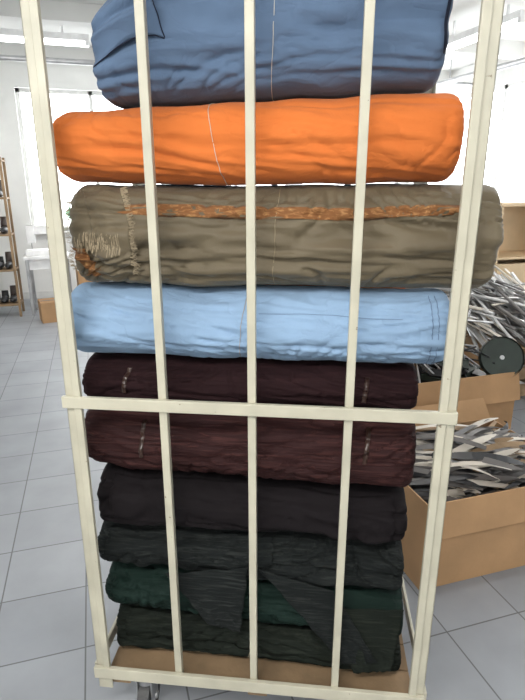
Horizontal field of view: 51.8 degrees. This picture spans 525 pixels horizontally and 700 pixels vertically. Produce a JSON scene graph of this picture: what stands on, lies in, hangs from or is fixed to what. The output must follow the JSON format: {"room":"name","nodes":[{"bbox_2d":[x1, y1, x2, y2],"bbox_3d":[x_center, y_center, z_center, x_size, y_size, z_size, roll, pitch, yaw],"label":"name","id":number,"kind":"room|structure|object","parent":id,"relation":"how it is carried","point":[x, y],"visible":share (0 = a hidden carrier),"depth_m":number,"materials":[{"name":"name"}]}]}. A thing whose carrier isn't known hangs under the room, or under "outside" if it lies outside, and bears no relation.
{"room":"textile factory","nodes":[
{"label":"textile factory","id":0,"kind":"room"},
{"bbox_2d":[0,60,407,293],"bbox_3d":[-1.006,-2.625,8.609,7.400,3.300,0.200,-5,18,-16],"label":"wall","id":1,"kind":"structure","parent":0,"point":[13,74],"depth_m":7.68,"materials":[{"name":"paint"}]},
{"bbox_2d":[0,290,72,299],"bbox_3d":[-0.975,-1.067,8.989,7.400,0.100,0.015,-5,18,-16],"label":"baseboard","id":2,"kind":"structure","parent":1,"relation":"attached to","point":[44,294],"depth_m":8.28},
{"bbox_2d":[15,88,164,232],"bbox_3d":[-2.464,-2.761,8.006,2.100,1.980,0.230,-5,18,-16],"label":"window","id":3,"kind":"structure","parent":1,"relation":"in","point":[18,91],"depth_m":7.75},
{"bbox_2d":[62,205,70,220],"bbox_3d":[-2.808,-2.002,8.102,0.620,0.414,0.511,7,19,20],"label":"potted plant","id":4,"kind":"object","parent":3,"relation":"on","point":[67,205],"visible":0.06,"depth_m":7.99,"materials":[{"name":"green plant"}]},
{"bbox_2d":[0,297,524,699],"bbox_3d":[0.719,0.685,3.733,7.800,0.100,12.000,-5,18,-16],"label":"floor","id":5,"kind":"structure","parent":0,"point":[477,645],"depth_m":2.38,"materials":[{"name":"tile"}]},
{"bbox_2d":[0,157,24,316],"bbox_3d":[-3.680,-1.408,6.901,0.920,2.000,0.350,-5,18,-16],"label":"shoe rack","id":6,"kind":"object","parent":5,"relation":"on","point":[5,230],"visible":1,"depth_m":7.04,"materials":[{"name":"brown wood"}]},
{"bbox_2d":[23,251,71,314],"bbox_3d":[-2.892,-0.914,7.363,0.560,0.780,0.450,-5,18,-16],"label":"table","id":7,"kind":"object","parent":5,"relation":"on","point":[41,262],"visible":0.61,"depth_m":7.11,"materials":[{"name":"plastic"}]},
{"bbox_2d":[25,225,48,255],"bbox_3d":[-2.886,-1.458,7.156,0.490,0.380,0.180,-5,18,-16],"label":"sewing machine","id":8,"kind":"object","parent":7,"relation":"on","point":[31,230],"visible":0.49,"depth_m":7.06,"materials":[{"name":"white plastic"}]},
{"bbox_2d":[38,298,56,323],"bbox_3d":[-2.690,-0.520,6.976,0.340,0.261,0.300,-9,20,-27],"label":"carton","id":9,"kind":"object","parent":5,"relation":"on","point":[47,311],"visible":0.54,"depth_m":6.82,"materials":[{"name":"cardboard"}]},
{"bbox_2d":[75,267,91,285],"bbox_3d":[-2.388,-0.874,7.619,0.400,0.551,0.400,-7,19,-22],"label":"carton","id":10,"kind":"object","parent":5,"relation":"on","point":[79,278],"visible":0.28,"depth_m":7.35,"materials":[{"name":"cardboard"}]},
{"bbox_2d":[19,0,504,699],"bbox_3d":[0.013,0.042,1.671,1.009,2.360,0.690,2,17,6],"label":"trolley","id":11,"kind":"object","parent":5,"relation":"on","point":[149,668],"visible":0.48,"depth_m":1.34,"materials":[{"name":"beige paint"}]},
{"bbox_2d":[116,603,400,670],"bbox_3d":[-0.014,0.898,1.800,0.913,0.163,0.266,2,17,6],"label":"roll","id":12,"kind":"object","parent":11,"relation":"on","point":[147,627],"visible":0.44,"depth_m":1.70,"materials":[{"name":"green fabric"}]},
{"bbox_2d":[105,561,403,673],"bbox_3d":[-0.028,0.798,1.750,0.925,0.251,0.292,2,17,6],"label":"roll","id":13,"kind":"object","parent":12,"relation":"on","point":[377,614],"visible":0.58,"depth_m":1.64,"materials":[{"name":"green fabric"}]},
{"bbox_2d":[98,521,403,664],"bbox_3d":[-0.041,0.709,1.725,0.927,0.375,0.299,2,17,6],"label":"roll","id":14,"kind":"object","parent":13,"relation":"on","point":[301,565],"visible":0.69,"depth_m":1.60,"materials":[{"name":"grey fabric"}]},
{"bbox_2d":[97,463,407,544],"bbox_3d":[-0.032,0.443,1.655,0.905,0.194,0.271,2,17,6],"label":"roll","id":15,"kind":"object","parent":14,"relation":"on","point":[377,514],"visible":0.73,"depth_m":1.55,"materials":[{"name":"black fabric"}]},
{"bbox_2d":[85,402,415,487],"bbox_3d":[-0.040,0.255,1.607,0.935,0.242,0.279,2,17,6],"label":"roll","id":16,"kind":"object","parent":15,"relation":"on","point":[382,453],"visible":0.63,"depth_m":1.48,"materials":[{"name":"red fabric"}]},
{"bbox_2d":[82,352,418,408],"bbox_3d":[-0.037,0.080,1.556,0.922,0.140,0.254,2,17,6],"label":"roll","id":17,"kind":"object","parent":16,"relation":"on","point":[122,375],"visible":0.75,"depth_m":1.46,"materials":[{"name":"red fabric"}]},
{"bbox_2d":[71,281,449,364],"bbox_3d":[-0.018,-0.080,1.497,1.018,0.208,0.285,2,17,6],"label":"roll","id":18,"kind":"object","parent":17,"relation":"on","point":[294,322],"visible":0.87,"depth_m":1.39,"materials":[{"name":"blue fabric"}]},
{"bbox_2d":[63,184,503,288],"bbox_3d":[0.035,-0.296,1.413,1.088,0.265,0.282,2,17,6],"label":"roll","id":19,"kind":"object","parent":18,"relation":"on","point":[304,234],"visible":0.91,"depth_m":1.32,"materials":[{"name":"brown fabric"}]},
{"bbox_2d":[53,93,463,185],"bbox_3d":[-0.022,-0.522,1.358,0.976,0.212,0.286,2,17,6],"label":"roll","id":20,"kind":"object","parent":19,"relation":"on","point":[412,137],"visible":0.92,"depth_m":1.25,"materials":[{"name":"orange fabric"}]},
{"bbox_2d":[91,0,452,108],"bbox_3d":[0.016,-0.756,1.290,0.800,0.320,0.318,2,17,6],"label":"roll","id":21,"kind":"object","parent":20,"relation":"on","point":[304,48],"visible":0.89,"depth_m":1.20,"materials":[{"name":"blue fabric"}]},
{"bbox_3d":[0.025,0.809,2.082,0.840,0.161,0.239,2,17,6],"label":"roll","id":22,"kind":"object","parent":11,"relation":"in","visible":0},
{"bbox_3d":[0.033,0.678,2.037,0.856,0.195,0.235,2,17,6],"label":"roll","id":23,"kind":"object","parent":22,"relation":"on","visible":0},
{"bbox_3d":[0.017,0.522,1.992,0.844,0.179,0.236,2,17,6],"label":"roll","id":24,"kind":"object","parent":23,"relation":"on","visible":0},
{"bbox_3d":[0.030,0.358,1.940,0.856,0.188,0.233,2,17,6],"label":"roll","id":25,"kind":"object","parent":24,"relation":"on","visible":0},
{"bbox_3d":[0.015,0.169,1.883,0.841,0.243,0.238,2,17,6],"label":"roll","id":26,"kind":"object","parent":25,"relation":"on","visible":0},
{"bbox_3d":[0.020,-0.006,1.829,0.852,0.141,0.237,2,17,6],"label":"roll","id":27,"kind":"object","parent":26,"relation":"on","visible":0},
{"bbox_2d":[261,284,404,288],"bbox_3d":[0.021,-0.167,1.777,0.857,0.209,0.246,2,17,6],"label":"roll","id":28,"kind":"object","parent":27,"relation":"on","point":[261,284],"visible":0.02,"depth_m":1.64,"materials":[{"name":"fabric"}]},
{"bbox_2d":[144,183,399,186],"bbox_3d":[0.024,-0.388,1.706,0.842,0.266,0.245,2,17,6],"label":"roll","id":29,"kind":"object","parent":28,"relation":"on","point":[372,183],"visible":0.02,"depth_m":1.66,"materials":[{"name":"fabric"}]},
{"bbox_3d":[0.020,-0.610,1.636,0.829,0.211,0.229,2,17,6],"label":"roll","id":30,"kind":"object","parent":29,"relation":"on","visible":0},
{"bbox_2d":[158,93,414,106],"bbox_3d":[0.019,-0.842,1.567,0.838,0.324,0.236,2,17,6],"label":"roll","id":31,"kind":"object","parent":30,"relation":"on","point":[386,93],"visible":0.02,"depth_m":1.52,"materials":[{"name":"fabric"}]},
{"bbox_2d":[401,398,524,589],"bbox_3d":[0.987,0.660,2.734,0.840,0.543,0.770,-5,18,-16],"label":"cardboard box","id":32,"kind":"object","parent":5,"relation":"on","point":[484,525],"visible":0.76,"depth_m":2.44,"materials":[{"name":"cardboard"},{"name":"galvanised steel"},{"name":"black plastic"}]},
{"bbox_2d":[413,309,524,428],"bbox_3d":[1.138,0.182,3.597,0.974,0.939,0.647,-5,18,-16],"label":"cardboard box","id":33,"kind":"object","parent":5,"relation":"on","point":[491,373],"visible":0.38,"depth_m":3.44,"materials":[{"name":"brown cardboard"}]},
{"bbox_2d":[436,265,524,395],"bbox_3d":[2.105,-0.145,4.418,1.444,1.074,1.290,-5,18,-16],"label":"crate","id":34,"kind":"object","parent":5,"relation":"on","point":[497,306],"visible":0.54,"depth_m":4.10,"materials":[{"name":"cardboard"},{"name":"galvanised steel"},{"name":"aluminium"}]},
{"bbox_2d":[493,201,524,348],"bbox_3d":[2.519,-0.684,5.377,0.940,1.530,0.470,-5,18,-16],"label":"cabinet","id":35,"kind":"object","parent":5,"relation":"on","point":[511,253],"visible":0.2,"depth_m":5.42,"materials":[{"name":"brown wood"}]},
{"bbox_2d":[0,0,524,80],"bbox_3d":[0.719,-2.483,2.741,7.800,0.260,12.000,-5,18,-16],"label":"ceiling","id":36,"kind":"structure","parent":0,"point":[75,16],"depth_m":5.72,"materials":[{"name":"paint"}]},
{"bbox_2d":[0,26,88,47],"bbox_3d":[-2.409,-3.195,5.351,1.300,0.260,0.140,-5,18,-16],"label":"lamp","id":37,"kind":"object","parent":36,"relation":"hanging from","point":[61,38],"visible":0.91,"depth_m":5.42,"materials":[{"name":"white plastic"}]},
{"bbox_2d":[446,21,478,52],"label":"lamp","id":38,"kind":"object","parent":36,"relation":"hanging from","point":[470,36],"depth_m":5.47,"materials":[{"name":"white plastic"}]},
{"bbox_2d":[501,4,524,32],"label":"lamp","id":39,"kind":"object","parent":36,"relation":"hanging from","point":[512,20],"depth_m":4.81,"materials":[{"name":"white plastic"}]},
{"bbox_2d":[0,54,524,87],"bbox_3d":[-0.012,-3.043,5.071,7.400,0.385,6.600,-5,18,-16],"label":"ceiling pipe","id":40,"kind":"object","parent":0,"point":[454,81],"depth_m":6.07,"materials":[{"name":"white metal"}]},
{"bbox_2d":[407,59,524,183],"bbox_3d":[4.353,-1.270,4.285,0.200,3.300,11.600,-5,18,-16],"label":"wall","id":41,"kind":"structure","parent":0,"point":[517,73],"depth_m":7.28,"materials":[{"name":"paint"}]},
{"bbox_2d":[457,80,524,191],"bbox_3d":[3.204,-2.602,7.500,0.230,1.980,4.000,-5,18,-16],"label":"window","id":42,"kind":"structure","parent":41,"relation":"in","point":[507,87],"depth_m":7.39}
]}

